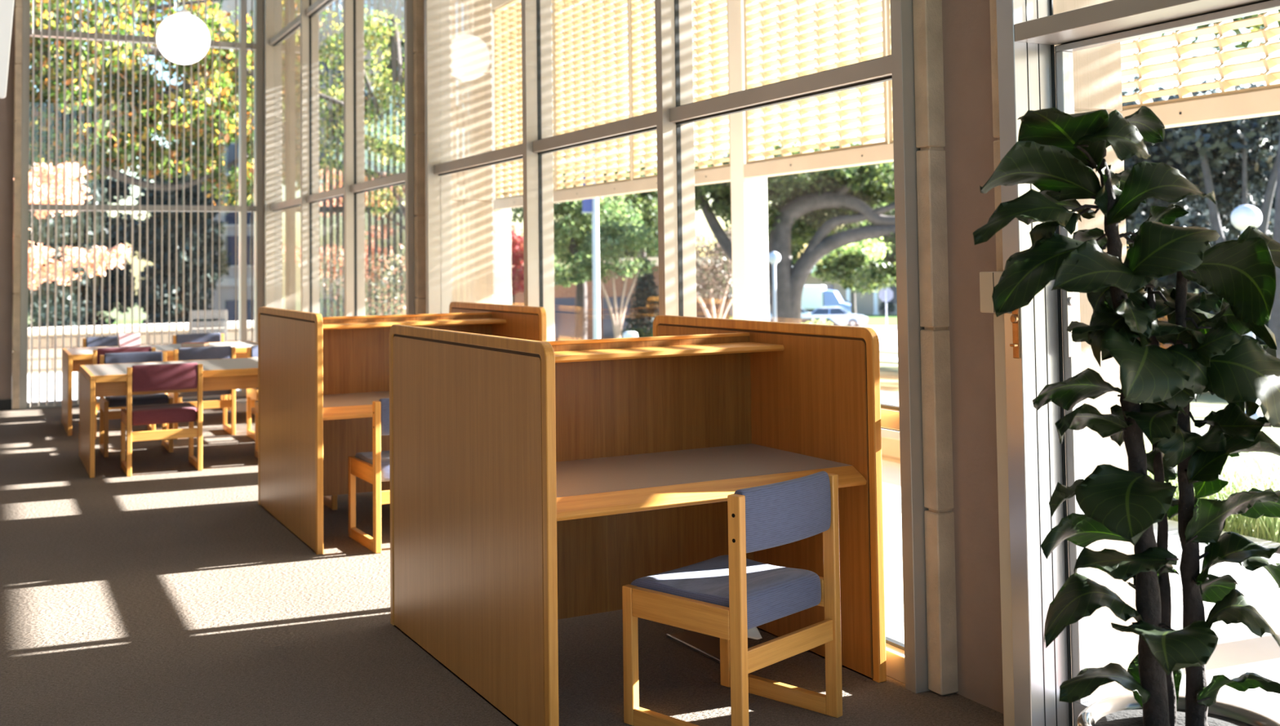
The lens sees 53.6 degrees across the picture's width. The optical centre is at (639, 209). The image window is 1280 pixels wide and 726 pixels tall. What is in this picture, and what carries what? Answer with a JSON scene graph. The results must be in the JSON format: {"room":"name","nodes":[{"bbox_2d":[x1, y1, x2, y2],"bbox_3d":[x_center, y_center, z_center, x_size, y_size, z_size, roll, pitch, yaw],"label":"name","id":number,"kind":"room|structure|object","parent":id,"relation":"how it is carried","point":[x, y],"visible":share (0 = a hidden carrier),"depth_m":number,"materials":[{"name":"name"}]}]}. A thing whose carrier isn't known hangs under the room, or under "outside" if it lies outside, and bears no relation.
{"room":"library","nodes":[
{"label":"library","id":0,"kind":"room"},
{"bbox_2d":[0,1,14,399],"bbox_3d":[-14.024,-0.867,10.054,16.225,5.900,0.200,0,-3,-27],"label":"column","id":1,"kind":"structure","parent":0,"point":[6,104],"depth_m":13.60,"materials":[{"name":"brown paint"}]},
{"bbox_2d":[12,0,22,409],"bbox_3d":[-6.715,-0.812,13.662,0.071,5.896,0.140,0,-3,-27],"label":"trim","id":2,"kind":"structure","parent":1,"relation":"attached to","point":[18,3],"depth_m":13.57,"materials":[{"name":"metal"}]},
{"bbox_2d":[262,0,264,306],"bbox_3d":[-4.289,-0.797,14.770,0.147,5.900,0.345,0,-3,-27],"label":"wall","id":3,"kind":"structure","parent":0,"point":[263,0],"depth_m":14.86,"materials":[{"name":"concrete"}]},
{"bbox_2d":[19,0,263,409],"bbox_3d":[-5.572,-0.800,14.294,2.535,5.900,0.180,0,-3,-27],"label":"window","id":4,"kind":"structure","parent":3,"relation":"in","point":[242,46],"depth_m":14.64,"materials":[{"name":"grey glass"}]},
{"bbox_2d":[30,0,42,407],"bbox_3d":[-6.499,-0.079,13.630,0.097,4.371,0.083,0,-3,-27],"label":"vertical blind","id":5,"kind":"object","parent":4,"relation":"attached to","point":[33,1],"depth_m":13.61,"materials":[{"name":"white paint"}]},
{"bbox_2d":[45,0,62,406],"bbox_3d":[-6.338,-0.081,13.713,0.153,4.390,0.083,0,-3,-27],"label":"vertical blind","id":6,"kind":"object","parent":4,"relation":"attached to","point":[49,1],"depth_m":13.68,"materials":[{"name":"white paint"}]},
{"bbox_2d":[62,0,66,347],"bbox_3d":[-6.264,-0.396,13.766,0.022,3.772,0.083,0,-3,-27],"label":"vertical blind","id":7,"kind":"object","parent":4,"relation":"attached to","point":[64,13],"depth_m":13.75,"materials":[{"name":"fabric"}]},
{"bbox_2d":[70,0,74,347],"bbox_3d":[-6.195,-0.397,13.802,0.019,3.782,0.083,0,-3,-27],"label":"vertical blind","id":8,"kind":"object","parent":4,"relation":"attached to","point":[73,1],"depth_m":13.78,"materials":[{"name":"fabric"}]},
{"bbox_2d":[77,0,81,347],"bbox_3d":[-6.127,-0.398,13.837,0.024,3.791,0.083,0,-3,-27],"label":"vertical blind","id":9,"kind":"object","parent":4,"relation":"attached to","point":[79,186],"depth_m":13.83,"materials":[{"name":"white paint"}]},
{"bbox_2d":[85,0,88,338],"bbox_3d":[-6.059,-0.448,13.874,0.019,3.703,0.083,0,-3,-27],"label":"vertical blind","id":10,"kind":"object","parent":4,"relation":"attached to","point":[87,86],"depth_m":13.85,"materials":[{"name":"fabric"}]},
{"bbox_2d":[93,0,97,336],"bbox_3d":[-5.991,-0.462,13.910,0.024,3.687,0.083,0,-3,-27],"label":"vertical blind","id":11,"kind":"object","parent":4,"relation":"attached to","point":[95,1],"depth_m":13.90,"materials":[{"name":"fabric"}]},
{"bbox_2d":[101,0,104,336],"bbox_3d":[-5.922,-0.463,13.945,0.019,3.696,0.083,0,-3,-27],"label":"vertical blind","id":12,"kind":"object","parent":4,"relation":"attached to","point":[103,19],"depth_m":13.94,"materials":[{"name":"white paint"}]},
{"bbox_2d":[108,0,111,336],"bbox_3d":[-5.853,-0.464,13.981,0.017,3.705,0.083,0,-3,-27],"label":"vertical blind","id":13,"kind":"object","parent":4,"relation":"attached to","point":[110,0],"depth_m":13.96,"materials":[{"name":"white paint"}]},
{"bbox_2d":[115,0,119,335],"bbox_3d":[-5.785,-0.470,14.016,0.018,3.705,0.083,0,-3,-27],"label":"vertical blind","id":14,"kind":"object","parent":4,"relation":"attached to","point":[117,122],"depth_m":13.99,"materials":[{"name":"fabric"}]},
{"bbox_2d":[124,0,126,333],"bbox_3d":[-5.717,-0.484,14.052,0.016,3.688,0.083,0,-3,-27],"label":"vertical blind","id":15,"kind":"object","parent":4,"relation":"attached to","point":[125,0],"depth_m":14.03,"materials":[{"name":"fabric"}]},
{"bbox_2d":[131,0,134,333],"bbox_3d":[-5.649,-0.486,14.087,0.021,3.698,0.083,0,-3,-27],"label":"vertical blind","id":16,"kind":"object","parent":4,"relation":"attached to","point":[133,1],"depth_m":14.08,"materials":[{"name":"fabric"}]},
{"bbox_2d":[138,0,142,335],"bbox_3d":[-5.580,-0.474,14.122,0.019,3.734,0.083,0,-3,-27],"label":"vertical blind","id":17,"kind":"object","parent":4,"relation":"attached to","point":[140,1],"depth_m":14.11,"materials":[{"name":"white paint"}]},
{"bbox_2d":[146,0,148,344],"bbox_3d":[-5.511,-0.425,14.155,0.017,3.842,0.083,0,-3,-27],"label":"vertical blind","id":18,"kind":"object","parent":4,"relation":"attached to","point":[147,246],"depth_m":14.15,"materials":[{"name":"white paint"}]},
{"bbox_2d":[153,0,155,344],"bbox_3d":[-5.442,-0.426,14.190,0.015,3.851,0.083,0,-3,-27],"label":"vertical blind","id":19,"kind":"object","parent":4,"relation":"attached to","point":[155,0],"depth_m":14.19,"materials":[{"name":"fabric"}]},
{"bbox_2d":[160,53,163,344],"bbox_3d":[-5.369,-0.122,14.213,0.015,3.249,0.083,0,-3,-27],"label":"vertical blind","id":20,"kind":"object","parent":4,"relation":"attached to","point":[162,54],"depth_m":14.21,"materials":[{"name":"white paint"}]},
{"bbox_2d":[168,60,170,343],"bbox_3d":[-5.301,-0.090,14.246,0.017,3.174,0.083,0,-3,-27],"label":"vertical blind","id":21,"kind":"object","parent":4,"relation":"attached to","point":[169,60],"depth_m":14.24,"materials":[{"name":"fabric"}]},
{"bbox_2d":[175,63,177,335],"bbox_3d":[-5.233,-0.117,14.283,0.017,3.054,0.083,0,-3,-27],"label":"vertical blind","id":22,"kind":"object","parent":4,"relation":"attached to","point":[176,64],"depth_m":14.26,"materials":[{"name":"fabric"}]},
{"bbox_2d":[190,63,191,333],"bbox_3d":[-5.096,-0.127,14.353,0.014,3.051,0.083,0,-3,-27],"label":"vertical blind","id":23,"kind":"object","parent":4,"relation":"attached to","point":[190,64],"depth_m":14.33,"materials":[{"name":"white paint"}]},
{"bbox_2d":[197,60,199,333],"bbox_3d":[-5.026,-0.150,14.390,0.013,3.087,0.083,0,-3,-27],"label":"vertical blind","id":24,"kind":"object","parent":4,"relation":"attached to","point":[198,60],"depth_m":14.37,"materials":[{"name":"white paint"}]},
{"bbox_2d":[204,53,206,333],"bbox_3d":[-4.960,-0.188,14.426,0.018,3.170,0.083,0,-3,-27],"label":"vertical blind","id":25,"kind":"object","parent":4,"relation":"attached to","point":[205,208],"depth_m":14.42,"materials":[{"name":"fabric"}]},
{"bbox_2d":[211,0,213,333],"bbox_3d":[-4.896,-0.499,14.474,0.010,3.799,0.083,0,-3,-27],"label":"vertical blind","id":26,"kind":"object","parent":4,"relation":"attached to","point":[212,0],"depth_m":14.43,"materials":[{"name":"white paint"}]},
{"bbox_2d":[218,0,220,333],"bbox_3d":[-4.826,-0.500,14.511,0.012,3.809,0.083,0,-3,-27],"label":"vertical blind","id":27,"kind":"object","parent":4,"relation":"attached to","point":[219,0],"depth_m":14.49,"materials":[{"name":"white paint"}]},
{"bbox_2d":[235,0,236,341],"bbox_3d":[-4.665,-0.457,14.591,0.010,3.923,0.083,0,-3,-27],"label":"vertical blind","id":28,"kind":"object","parent":4,"relation":"attached to","point":[235,0],"depth_m":14.57,"materials":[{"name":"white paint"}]},
{"bbox_2d":[281,0,301,311],"bbox_3d":[-4.089,-0.245,14.877,0.335,4.800,0.450,0,-3,-27],"label":"pier","id":29,"kind":"object","parent":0,"point":[291,9],"visible":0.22,"depth_m":14.66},
{"bbox_2d":[450,0,493,303],"bbox_3d":[-1.351,-0.508,9.550,0.335,4.800,0.440,0,-3,-27],"label":"pier","id":30,"kind":"object","parent":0,"point":[472,214],"visible":0.52,"depth_m":9.35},
{"bbox_2d":[0,395,1004,725],"bbox_3d":[-7.933,1.642,0.951,19.180,0.050,21.480,0,-3,-27],"label":"floor","id":31,"kind":"structure","parent":0,"point":[164,593],"depth_m":5.16,"materials":[{"name":"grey carpet"}]},
{"bbox_2d":[93,346,155,438],"bbox_3d":[-4.666,1.625,11.425,0.517,0.787,0.519,0,-3,-25],"label":"chair","id":32,"kind":"object","parent":31,"relation":"on","point":[100,351],"visible":0.22,"depth_m":11.18,"materials":[{"name":"red fabric"}]},
{"bbox_2d":[99,351,173,457],"bbox_3d":[-4.109,1.570,10.322,0.517,0.787,0.519,0,-3,-27],"label":"chair","id":33,"kind":"object","parent":31,"relation":"on","point":[107,402],"visible":0.65,"depth_m":10.32,"materials":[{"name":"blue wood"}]},
{"bbox_2d":[62,341,257,435],"bbox_3d":[-4.573,1.690,12.214,1.780,0.720,1.110,0,-3,-27],"label":"table","id":34,"kind":"object","parent":31,"relation":"on","point":[72,357],"visible":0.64,"depth_m":11.83,"materials":[{"name":"brown wood"}]},
{"bbox_2d":[120,362,202,476],"bbox_3d":[-3.540,1.522,9.363,0.517,0.787,0.519,0,-3,-27],"label":"chair","id":35,"kind":"object","parent":31,"relation":"on","point":[171,376],"visible":1,"depth_m":9.18,"materials":[{"name":"red fabric"}]},
{"bbox_2d":[79,356,257,477],"bbox_3d":[-3.392,1.578,9.939,1.780,0.720,1.200,0,-3,-27],"label":"table","id":36,"kind":"object","parent":31,"relation":"on","point":[221,374],"visible":0.51,"depth_m":9.52,"materials":[{"name":"brown wood"}]},
{"bbox_2d":[167,345,235,439],"bbox_3d":[-3.925,1.610,11.321,0.517,0.787,0.519,0,-3,-27],"label":"chair","id":37,"kind":"object","parent":31,"relation":"on","point":[213,352],"visible":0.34,"depth_m":11.15,"materials":[{"name":"wood"}]},
{"bbox_2d":[172,332,231,410],"bbox_3d":[-4.601,1.703,13.282,0.517,0.787,0.519,0,-3,-27],"label":"chair","id":38,"kind":"object","parent":31,"relation":"on","point":[193,337],"visible":0.19,"depth_m":13.47,"materials":[{"name":"fabric"}]},
{"bbox_2d":[246,345,257,439],"bbox_3d":[-3.138,1.590,11.091,0.517,0.787,0.519,0,-3,-27],"label":"chair","id":39,"kind":"object","parent":31,"relation":"on","point":[251,352],"visible":0.15,"depth_m":11.15,"materials":[{"name":"wood"}]},
{"bbox_2d":[347,397,390,553],"bbox_3d":[-1.254,1.384,6.843,0.517,0.787,0.519,1,-3,-29],"label":"chair","id":40,"kind":"object","parent":31,"relation":"on","point":[372,467],"visible":0.34,"depth_m":6.55,"materials":[{"name":"brown wood"}]},
{"bbox_2d":[257,301,546,554],"bbox_3d":[-1.457,1.194,7.519,1.286,1.230,1.610,0,-3,-27],"label":"study carrel","id":41,"kind":"object","parent":31,"relation":"on","point":[320,378],"visible":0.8,"depth_m":7.34,"materials":[{"name":"brown wood"}]},
{"bbox_2d":[323,318,499,325],"bbox_3d":[-1.402,0.669,7.422,1.220,0.020,0.231,0,-3,-27],"label":"shelf","id":42,"kind":"object","parent":41,"relation":"attached to","point":[326,322],"depth_m":7.44,"materials":[{"name":"brown wood"}]},
{"bbox_2d":[389,315,886,725],"bbox_3d":[-0.093,1.062,4.850,1.286,1.230,1.610,1,-3,-28],"label":"study carrel","id":43,"kind":"object","parent":31,"relation":"on","point":[532,482],"visible":0.96,"depth_m":4.68,"materials":[{"name":"brown wood"}]},
{"bbox_2d":[554,342,777,355],"bbox_3d":[-0.036,0.538,4.753,1.220,0.020,0.231,1,-3,-28],"label":"shelf","id":44,"kind":"object","parent":43,"relation":"attached to","point":[618,348],"depth_m":4.81,"materials":[{"name":"brown wood"}]},
{"bbox_2d":[666,630,719,662],"bbox_3d":[0.272,1.666,4.849,0.168,0.013,0.390,1,-3,-29],"label":"floor plate","id":45,"kind":"object","parent":31,"relation":"on","point":[708,646],"visible":0.45,"depth_m":4.87,"materials":[{"name":"grey metal"}]},
{"bbox_2d":[622,471,842,725],"bbox_3d":[0.298,1.246,4.087,0.519,0.787,0.517,-3,-3,43],"label":"chair","id":46,"kind":"object","parent":31,"relation":"on","point":[726,597],"visible":1,"depth_m":3.98,"materials":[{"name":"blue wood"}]},
{"bbox_2d":[942,0,1003,713],"bbox_3d":[1.140,-1.316,4.286,0.075,5.900,0.480,0,-3,-27],"label":"wall","id":47,"kind":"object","parent":31,"relation":"on","point":[970,139],"visible":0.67,"depth_m":4.23,"materials":[{"name":"brown paint"}]},
{"bbox_2d":[423,0,929,693],"bbox_3d":[-0.256,-1.188,6.856,0.180,5.900,5.399,0,-3,-27],"label":"window","id":48,"kind":"structure","parent":47,"relation":"attached to","point":[676,113],"depth_m":5.98,"materials":[{"name":"grey"}]},
{"bbox_2d":[912,0,958,694],"bbox_3d":[1.017,-1.308,4.436,0.137,5.896,0.071,0,-3,-27],"label":"column","id":49,"kind":"structure","parent":47,"relation":"attached to","point":[937,444],"depth_m":4.32,"materials":[{"name":"concrete"}]},
{"bbox_2d":[989,0,1003,271],"bbox_3d":[1.192,-1.325,4.096,0.137,5.896,0.078,0,-3,-27],"label":"trim","id":50,"kind":"structure","parent":47,"relation":"attached to","point":[997,197],"depth_m":4.04,"materials":[{"name":"paint"}]},
{"bbox_2d":[979,271,1012,313],"bbox_3d":[1.133,0.258,3.949,0.079,0.128,0.129,0,-3,-27],"label":"wall box","id":51,"kind":"object","parent":50,"relation":"attached to","point":[988,280],"visible":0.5,"depth_m":3.96,"materials":[{"name":"beige plastic"}]},
{"bbox_2d":[993,313,1014,725],"bbox_3d":[1.153,0.973,3.925,0.053,1.297,0.063,0,-3,-27],"label":"trim","id":52,"kind":"structure","parent":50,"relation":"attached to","point":[998,322],"depth_m":3.92,"materials":[{"name":"beige plastic"}]},
{"bbox_2d":[973,106,1279,725],"bbox_3d":[1.186,0.669,2.938,0.820,1.819,0.503,0,-3,-27],"label":"potted plant","id":53,"kind":"object","parent":31,"relation":"on","point":[1057,152],"visible":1,"depth_m":2.93,"materials":[{"name":"green plant"}]},
{"bbox_2d":[1053,0,1137,702],"bbox_3d":[1.328,-0.765,4.339,0.335,4.800,0.490,0,-3,-27],"label":"pier","id":54,"kind":"object","parent":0,"point":[1097,71],"visible":0.12,"depth_m":4.08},
{"bbox_3d":[-8.032,-4.374,1.265,19.200,0.200,21.600,0,-3,-27],"label":"ceiling","id":55,"kind":"structure","parent":0,"visible":0},
{"bbox_2d":[0,0,14,98],"bbox_3d":[-4.713,-2.377,7.858,1.610,3.320,0.060,0,-3,-27],"label":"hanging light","id":56,"kind":"object","parent":55,"relation":"hanging from","point":[6,6],"visible":1,"depth_m":8.10,"materials":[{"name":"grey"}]},
{"bbox_2d":[155,0,210,64],"bbox_3d":[-4.151,-2.601,11.515,0.462,2.577,0.462,0,-3,-27],"label":"globe pendant","id":57,"kind":"object","parent":55,"relation":"hanging from","point":[182,37],"visible":1,"depth_m":11.31,"materials":[{"name":"white"}]},
{"bbox_3d":[-1.529,-1.059,9.480,0.075,5.900,0.450,0,-3,-27],"label":"wall","id":58,"kind":"structure","parent":0,"visible":0},
{"bbox_2d":[264,0,416,316],"bbox_3d":[-2.962,-0.928,12.120,0.180,5.900,5.583,0,-3,-27],"label":"window","id":59,"kind":"structure","parent":58,"relation":"in","point":[355,186],"depth_m":12.83,"materials":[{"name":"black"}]},
{"bbox_2d":[413,0,426,314],"bbox_3d":[-1.645,-1.052,9.614,0.137,5.896,0.075,0,-3,-27],"label":"column","id":60,"kind":"structure","parent":58,"relation":"attached to","point":[418,5],"depth_m":9.54,"materials":[{"name":"metal"}]},
{"bbox_3d":[4.672,-1.652,-2.503,0.200,5.900,3.140,0,-3,-27],"label":"wall","id":61,"kind":"structure","parent":0,"visible":0},
{"bbox_2d":[995,0,1279,725],"bbox_3d":[2.519,-1.456,1.431,0.234,5.900,5.834,0,-3,-27],"label":"door","id":62,"kind":"structure","parent":61,"relation":"in","point":[1028,31],"depth_m":3.86,"materials":[{"name":"silver metal"}]},
{"label":"outside","id":63,"kind":"structure","parent":0,"visible":0},
{"bbox_2d":[12,288,1279,542],"bbox_3d":[34.429,8.212,129.835,260.000,3.200,320.000,0,-3,-27],"label":"ground","id":64,"kind":"structure","parent":63,"point":[1206,402],"depth_m":25.38,"materials":[{"name":"concrete"}]},
{"bbox_2d":[13,160,131,290],"bbox_3d":[-8.578,0.879,18.013,2.505,3.147,1.317,0,-3,-27],"label":"autumn tree","id":65,"kind":"object","parent":64,"relation":"on","point":[68,169],"visible":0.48,"depth_m":18.02,"materials":[{"name":"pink plant"}]},
{"bbox_2d":[12,320,253,373],"bbox_3d":[-12.657,2.112,17.221,17.250,0.720,0.450,0,-3,-27],"label":"stone wall","id":66,"kind":"structure","parent":64,"relation":"on","point":[231,324],"depth_m":19.20,"materials":[{"name":"beige stone"}]},
{"bbox_2d":[13,0,343,212],"bbox_3d":[-10.572,-2.261,21.916,10.677,10.437,4.416,1,-3,-33],"label":"autumn tree","id":67,"kind":"object","parent":64,"relation":"on","point":[227,56],"visible":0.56,"depth_m":22.13,"materials":[{"name":"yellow plant"}]},
{"bbox_2d":[318,4,405,222],"bbox_3d":[-5.498,-0.510,28.261,4.228,8.162,4.064,-1,-2,-6],"label":"tree","id":68,"kind":"object","parent":64,"relation":"on","point":[395,91],"visible":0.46,"depth_m":27.86,"materials":[{"name":"green plant"}]},
{"bbox_2d":[319,241,405,316],"bbox_3d":[-5.054,1.733,24.316,2.846,2.238,2.661,0,-3,-27],"label":"hedge","id":69,"kind":"object","parent":64,"relation":"on","point":[380,304],"visible":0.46,"depth_m":24.07,"materials":[{"name":"green plant"}]},
{"bbox_2d":[511,224,524,305],"bbox_3d":[-3.932,2.634,39.734,1.809,4.356,1.855,-2,-3,18],"label":"tree","id":70,"kind":"object","parent":64,"relation":"on","point":[517,256],"visible":0.38,"depth_m":39.59,"materials":[{"name":"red plant"}]},
{"bbox_2d":[581,72,599,338],"bbox_3d":[-1.495,0.041,37.934,0.560,8.550,0.214,0,-3,-27],"label":"utility pole","id":71,"kind":"object","parent":64,"relation":"on","point":[591,205],"visible":0.41,"depth_m":37.86,"materials":[{"name":"white paint"}]},
{"bbox_2d":[570,220,657,337],"bbox_3d":[-0.700,2.407,39.990,2.647,4.165,2.476,-2,-3,19],"label":"crape myrtle","id":72,"kind":"object","parent":64,"relation":"on","point":[611,240],"visible":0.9,"depth_m":39.75,"materials":[{"name":"green plant"}]},
{"bbox_2d":[511,256,729,340],"bbox_3d":[-2.074,4.987,63.803,13.200,5.050,8.800,-1,-2,-2],"label":"brick building","id":73,"kind":"structure","parent":64,"relation":"on","point":[564,297],"depth_m":59.80,"materials":[{"name":"brick"}]},
{"bbox_2d":[590,153,657,326],"bbox_3d":[0.052,1.843,52.575,4.092,8.533,5.112,-3,-3,37],"label":"shade tree","id":74,"kind":"object","parent":64,"relation":"on","point":[646,202],"visible":0.29,"depth_m":51.99,"materials":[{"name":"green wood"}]},
{"bbox_2d":[622,257,659,333],"bbox_3d":[0.169,3.379,44.847,1.895,3.415,2.026,-2,-3,21],"label":"cone shrub","id":75,"kind":"object","parent":64,"relation":"on","point":[645,288],"visible":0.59,"depth_m":44.64,"materials":[{"name":"green plant"}]},
{"bbox_2d":[695,227,733,318],"bbox_3d":[3.098,3.059,49.823,3.526,4.912,4.306,-2,-3,24],"label":"crape myrtle","id":76,"kind":"object","parent":64,"relation":"on","point":[726,265],"visible":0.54,"depth_m":49.46,"materials":[{"name":"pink plant"}]},
{"bbox_2d":[654,135,896,323],"bbox_3d":[6.139,1.349,44.763,10.191,8.099,6.934,0,-3,-23],"label":"live oak","id":77,"kind":"object","parent":64,"relation":"on","point":[846,195],"visible":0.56,"depth_m":44.35,"materials":[{"name":"green plant"}]},
{"bbox_2d":[728,266,897,315],"bbox_3d":[20.130,7.303,114.062,31.000,4.500,12.800,-1,-2,10],"label":"building","id":78,"kind":"structure","parent":64,"relation":"on","point":[868,304],"depth_m":110.18,"materials":[{"name":"white paint"}]},
{"bbox_2d":[835,200,896,263],"bbox_3d":[25.117,4.100,130.680,9.404,11.677,10.128,0,-3,-27],"label":"street tree","id":79,"kind":"object","parent":64,"relation":"on","point":[889,257],"visible":0.16,"depth_m":127.59,"materials":[{"name":"green plant"}]},
{"bbox_2d":[880,427,900,462],"bbox_3d":[0.611,1.918,12.307,0.500,0.295,8.520,0,-3,-27],"label":"wall","id":80,"kind":"structure","parent":64,"relation":"on","point":[891,448],"depth_m":9.40,"materials":[{"name":"stone"}]},
{"bbox_2d":[1121,75,1279,408],"bbox_3d":[11.152,0.471,25.161,5.338,6.641,5.795,0,-2,-8],"label":"shade tree","id":81,"kind":"object","parent":64,"relation":"on","point":[1210,150],"visible":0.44,"depth_m":24.27,"materials":[{"name":"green plant"}]},
{"bbox_2d":[1125,138,1277,348],"bbox_3d":[17.545,1.065,33.275,14.400,7.568,9.486,-1,-2,12],"label":"shade tree","id":82,"kind":"object","parent":64,"relation":"on","point":[1169,282],"visible":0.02,"depth_m":31.64,"materials":[{"name":"green plant"}]},
{"bbox_2d":[1143,427,1279,542],"bbox_3d":[4.034,1.664,7.742,2.870,0.587,2.537,0,-3,-27],"label":"grass","id":83,"kind":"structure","parent":64,"relation":"on","point":[1259,470],"depth_m":7.06,"materials":[{"name":"green plant"}]},
{"bbox_2d":[1160,9,1279,359],"bbox_3d":[10.628,-0.676,19.312,4.738,7.970,4.413,0,-3,-27],"label":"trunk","id":84,"kind":"object","parent":64,"relation":"on","point":[1274,321],"visible":0.09,"depth_m":19.54,"materials":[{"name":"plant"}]},
{"bbox_2d":[1230,204,1263,419],"bbox_3d":[8.660,1.498,17.984,0.410,3.137,0.410,0,-3,-27],"label":"street lamp","id":85,"kind":"object","parent":64,"relation":"on","point":[1242,216],"visible":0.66,"depth_m":17.90,"materials":[{"name":"grey"}]},
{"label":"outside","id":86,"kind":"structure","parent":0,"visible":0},
{"bbox_2d":[95,315,897,324],"bbox_3d":[15.486,8.535,98.023,123.139,0.001,96.217,0,-3,-27],"label":"lawn","id":87,"kind":"structure","parent":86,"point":[872,319],"depth_m":99.86,"materials":[{"name":"plant"}]},
{"bbox_2d":[801,284,850,312],"bbox_3d":[13.733,7.365,99.821,5.946,2.763,2.200,-1,-3,16],"label":"box truck","id":88,"kind":"object","parent":87,"relation":"on","point":[814,296],"visible":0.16,"depth_m":98.69,"materials":[{"name":"white paint"}]},
{"bbox_2d":[808,306,867,326],"bbox_3d":[13.762,7.590,89.531,4.460,1.472,1.848,-1,-3,16],"label":"car","id":89,"kind":"object","parent":87,"relation":"on","point":[840,314],"visible":0.65,"depth_m":88.68,"materials":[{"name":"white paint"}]},
{"bbox_2d":[810,237,892,314],"bbox_3d":[15.538,5.093,93.947,6.528,6.729,4.926,-1,-2,9],"label":"tree","id":90,"kind":"object","parent":87,"relation":"on","point":[877,248],"visible":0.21,"depth_m":93.39,"materials":[{"name":"green plant"}]},
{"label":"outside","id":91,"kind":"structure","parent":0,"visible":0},
{"bbox_3d":[-17.793,4.993,36.751,26.000,3.020,34.000,0,-3,-27],"label":"lot","id":92,"kind":"object","parent":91,"visible":0},
{"bbox_2d":[12,166,119,327],"bbox_3d":[-19.571,1.931,42.751,3.439,7.835,3.167,-1,-2,11],"label":"evergreen tree","id":93,"kind":"object","parent":92,"relation":"on","point":[91,185],"visible":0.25,"depth_m":42.21,"materials":[{"name":"green plant"}]},
{"bbox_2d":[33,176,138,325],"bbox_3d":[-22.797,2.498,51.812,4.496,9.269,2.763,1,-3,-38],"label":"evergreen tree","id":94,"kind":"object","parent":92,"relation":"on","point":[106,182],"visible":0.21,"depth_m":52.05,"materials":[{"name":"green plant"}]},
{"bbox_2d":[125,140,231,324],"bbox_3d":[-16.272,1.653,44.982,3.000,8.600,3.227,-2,-3,17],"label":"evergreen tree","id":95,"kind":"object","parent":92,"relation":"on","point":[187,178],"visible":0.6,"depth_m":44.43,"materials":[{"name":"green plant"}]},
{"bbox_2d":[364,39,405,314],"bbox_3d":[-7.795,-0.322,42.587,3.913,11.000,4.107,-1,-2,-5],"label":"evergreen tree","id":96,"kind":"object","parent":92,"relation":"on","point":[389,237],"visible":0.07,"depth_m":41.50,"materials":[{"name":"green plant"}]},
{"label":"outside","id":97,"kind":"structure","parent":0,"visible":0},
{"bbox_2d":[26,371,238,401],"bbox_3d":[-9.659,2.331,15.431,14.950,0.050,5.550,0,-3,-27],"label":"terrace","id":98,"kind":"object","parent":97,"point":[59,375],"depth_m":16.61,"materials":[{"name":"concrete"}]},
{"bbox_2d":[188,309,227,342],"bbox_3d":[-6.199,1.914,18.139,0.530,0.920,0.681,0,-3,-16],"label":"outdoor chair","id":99,"kind":"object","parent":98,"relation":"on","point":[224,313],"visible":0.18,"depth_m":18.37,"materials":[{"name":"metal"}]},
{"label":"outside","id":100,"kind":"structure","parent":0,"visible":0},
{"bbox_2d":[881,459,1279,721],"bbox_3d":[2.282,1.715,5.308,2.965,0.060,23.500,0,-3,-27],"label":"pavement walk","id":101,"kind":"structure","parent":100,"point":[1238,651],"depth_m":5.40,"materials":[{"name":"concrete"}]},
{"bbox_2d":[490,0,511,305],"bbox_3d":[-1.747,-0.241,15.697,0.230,4.900,0.210,0,-3,-27],"label":"post","id":102,"kind":"object","parent":101,"relation":"on","point":[502,273],"visible":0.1,"depth_m":15.58,"materials":[{"name":"beige"}]},
{"bbox_2d":[492,0,730,209],"bbox_3d":[-0.492,-1.470,13.139,0.132,2.695,5.590,0,-3,-27],"label":"screen","id":103,"kind":"object","parent":102,"relation":"attached to","point":[509,23],"visible":0.62,"depth_m":12.95,"materials":[{"name":"beige fabric"}]},
{"bbox_2d":[727,0,769,321],"bbox_3d":[0.902,-0.496,10.544,0.230,4.900,0.210,0,-3,-27],"label":"post","id":104,"kind":"object","parent":101,"relation":"on","point":[748,197],"visible":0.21,"depth_m":10.44,"materials":[{"name":"beige"}]},
{"bbox_3d":[3.550,-0.751,5.390,0.230,4.900,0.210,0,-3,-27],"label":"post","id":105,"kind":"object","parent":101,"relation":"on","visible":0},
{"bbox_2d":[742,0,1279,178],"bbox_3d":[2.157,-1.725,7.986,0.132,2.695,5.590,0,-3,-27],"label":"screen","id":106,"kind":"object","parent":105,"relation":"attached to","point":[1230,104],"visible":0.53,"depth_m":9.04,"materials":[{"name":"beige fabric"}]},
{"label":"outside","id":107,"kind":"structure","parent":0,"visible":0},
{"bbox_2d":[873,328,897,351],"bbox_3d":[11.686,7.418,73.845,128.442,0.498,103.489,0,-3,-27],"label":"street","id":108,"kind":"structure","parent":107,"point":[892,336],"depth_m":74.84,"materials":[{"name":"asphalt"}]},
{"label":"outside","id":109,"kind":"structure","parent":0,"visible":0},
{"bbox_2d":[879,355,897,361],"bbox_3d":[16.413,5.259,40.118,80.001,1.840,7.001,-2,-3,22],"label":"street","id":110,"kind":"structure","parent":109,"point":[882,357],"depth_m":43.19,"materials":[{"name":"asphalt"}]},
{"bbox_2d":[199,0,404,320],"bbox_3d":[-13.639,-1.158,55.129,10.040,15.300,10.500,0,-3,-16],"label":"apartment building","id":111,"kind":"structure","parent":110,"relation":"on","point":[396,7],"depth_m":50.00,"materials":[{"name":"stone"}]},
{"bbox_2d":[319,79,397,315],"bbox_3d":[-10.343,0.506,48.218,4.557,11.009,3.952,-1,-2,11],"label":"evergreen tree","id":112,"kind":"object","parent":110,"relation":"on","point":[337,234],"visible":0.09,"depth_m":47.75,"materials":[{"name":"green plant"}]},
{"bbox_2d":[511,165,644,339],"bbox_3d":[-2.348,1.933,46.514,5.239,7.114,3.922,1,-3,-33],"label":"shade tree","id":113,"kind":"object","parent":110,"relation":"on","point":[608,211],"visible":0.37,"depth_m":46.17,"materials":[{"name":"green plant"}]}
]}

